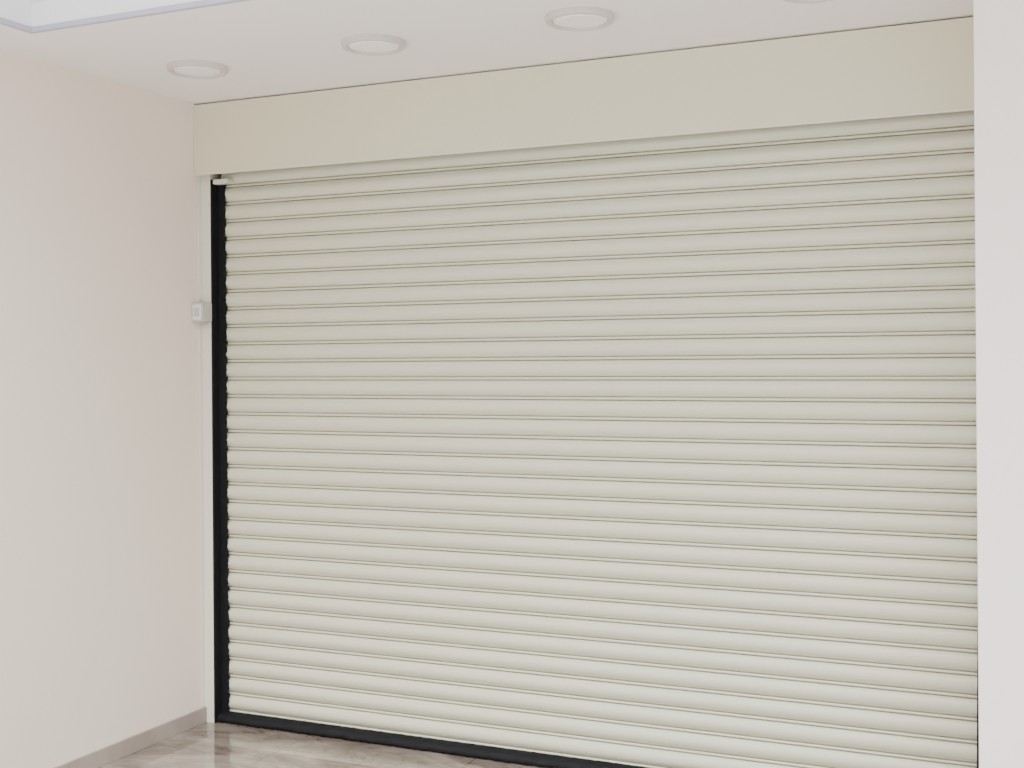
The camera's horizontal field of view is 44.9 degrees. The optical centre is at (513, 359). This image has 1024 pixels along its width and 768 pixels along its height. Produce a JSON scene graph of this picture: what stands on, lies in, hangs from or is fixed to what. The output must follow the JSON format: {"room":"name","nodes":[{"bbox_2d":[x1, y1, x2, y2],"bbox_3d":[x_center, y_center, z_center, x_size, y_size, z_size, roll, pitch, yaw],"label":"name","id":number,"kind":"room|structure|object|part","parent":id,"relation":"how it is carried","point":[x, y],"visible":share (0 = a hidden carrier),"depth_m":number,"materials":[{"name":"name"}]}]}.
{"room":"empty shop interior","nodes":[
{"label":"empty shop interior","id":0,"kind":"room"},
{"bbox_2d":[0,49,204,767],"bbox_3d":[-2.095,-0.015,4.353,0.250,3.300,3.700,0,0,24],"label":"wall","id":1,"kind":"structure","parent":0,"point":[100,541],"depth_m":4.96,"materials":[{"name":"paint"}]},
{"bbox_2d":[54,707,206,767],"bbox_3d":[-2.056,1.600,4.093,0.012,0.070,3.250,0,0,24],"label":"baseboard","id":2,"kind":"structure","parent":1,"relation":"attached to","point":[103,756],"depth_m":5.16,"materials":[{"name":"stone"}]},
{"bbox_2d":[99,722,546,767],"bbox_3d":[0.857,1.664,3.025,6.800,0.100,3.700,0,0,24],"label":"floor","id":3,"kind":"structure","parent":0,"point":[219,744],"depth_m":5.12,"materials":[{"name":"tile"}]},
{"bbox_2d":[0,0,972,104],"bbox_3d":[-0.510,-1.211,3.556,3.310,0.120,3.560,0,0,24],"label":"ceiling","id":4,"kind":"structure","parent":0,"point":[268,48],"depth_m":4.39,"materials":[{"name":"paint"}]},
{"bbox_2d":[0,0,199,26],"bbox_3d":[-0.710,-1.307,2.788,3.040,0.286,1.995,0,0,24],"label":"trim","id":5,"kind":"structure","parent":4,"relation":"attached to","point":[32,13],"depth_m":4.22,"materials":[{"name":"white paint"}]},
{"bbox_2d":[0,0,248,33],"bbox_3d":[-0.708,-1.155,2.788,3.040,0.018,1.995,0,0,24],"label":"trim","id":6,"kind":"structure","parent":4,"relation":"attached to","point":[202,3],"depth_m":4.15,"materials":[{"name":"white paint"}]},
{"bbox_2d":[167,60,227,78],"bbox_3d":[-1.237,-1.137,4.839,0.232,0.026,0.232,0,0,24],"label":"recessed light","id":7,"kind":"object","parent":4,"relation":"in","point":[197,69],"visible":1,"depth_m":4.80,"materials":[{"name":"white plastic"}]},
{"bbox_2d":[173,66,221,75],"bbox_3d":[-1.237,-1.137,4.839,0.187,0.023,0.187,0,0,24],"label":"diffuser","id":8,"kind":"object","parent":7,"relation":"attached to","point":[177,70],"depth_m":4.83,"materials":[{"name":"white plastic"}]},
{"bbox_2d":[341,34,405,55],"bbox_3d":[-0.508,-1.142,4.483,0.232,0.026,0.232,0,0,24],"label":"recessed light","id":9,"kind":"object","parent":4,"relation":"in","point":[363,44],"visible":1,"depth_m":4.44,"materials":[{"name":"white plastic"}]},
{"bbox_2d":[348,41,398,51],"bbox_3d":[-0.508,-1.143,4.483,0.187,0.023,0.187,0,0,24],"label":"diffuser","id":10,"kind":"object","parent":9,"relation":"attached to","point":[353,46],"depth_m":4.47,"materials":[{"name":"white plastic"}]},
{"bbox_2d":[545,6,614,30],"bbox_3d":[0.223,-1.148,4.164,0.232,0.026,0.232,0,0,24],"label":"recessed light","id":11,"kind":"object","parent":4,"relation":"in","point":[577,18],"visible":1,"depth_m":4.13,"materials":[{"name":"white plastic"}]},
{"bbox_2d":[552,14,607,27],"bbox_3d":[0.223,-1.148,4.164,0.187,0.023,0.187,0,0,24],"label":"diffuser","id":12,"kind":"object","parent":11,"relation":"attached to","point":[558,20],"depth_m":4.16,"materials":[{"name":"white plastic"}]},
{"bbox_2d":[783,0,832,3],"bbox_3d":[0.935,-1.153,3.851,0.232,0.026,0.232,0,0,24],"label":"recessed light","id":13,"kind":"object","parent":4,"relation":"in","point":[790,1],"visible":1,"depth_m":3.94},
{"bbox_2d":[973,0,1023,767],"bbox_3d":[2.453,-0.048,3.780,1.890,3.300,1.000,0,0,24],"label":"wall","id":14,"kind":"structure","parent":0,"point":[998,24],"depth_m":3.69,"materials":[{"name":"paint"}]},
{"bbox_3d":[0.260,-0.032,5.242,3.310,3.300,0.140,0,0,24],"label":"wall","id":15,"kind":"structure","parent":0,"visible":0},
{"bbox_2d":[193,17,978,767],"bbox_3d":[0.156,0.235,5.009,3.309,2.768,0.353,0,0,24],"label":"roller shutter","id":16,"kind":"object","parent":15,"relation":"attached to","point":[617,412],"visible":0.9,"depth_m":4.83,"materials":[{"name":"beige metal"}]},
{"bbox_2d":[192,302,211,324],"bbox_3d":[-1.395,-0.206,5.530,0.057,0.100,0.081,0,0,24],"label":"wall switch","id":17,"kind":"object","parent":16,"relation":"attached to","point":[201,311],"visible":1,"depth_m":5.50,"materials":[{"name":"grey plastic"}]},
{"bbox_3d":[-1.409,-0.213,5.500,0.046,0.068,0.004,0,0,24],"label":"plate","id":18,"kind":"part","parent":17,"relation":"part of","materials":[{"name":"white plastic"}]},
{"bbox_3d":[-1.321,0.398,5.694,0.050,2.463,0.320,0,0,24],"label":"guide rail","id":19,"kind":"part","parent":16,"relation":"part of","materials":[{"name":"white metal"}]}
]}

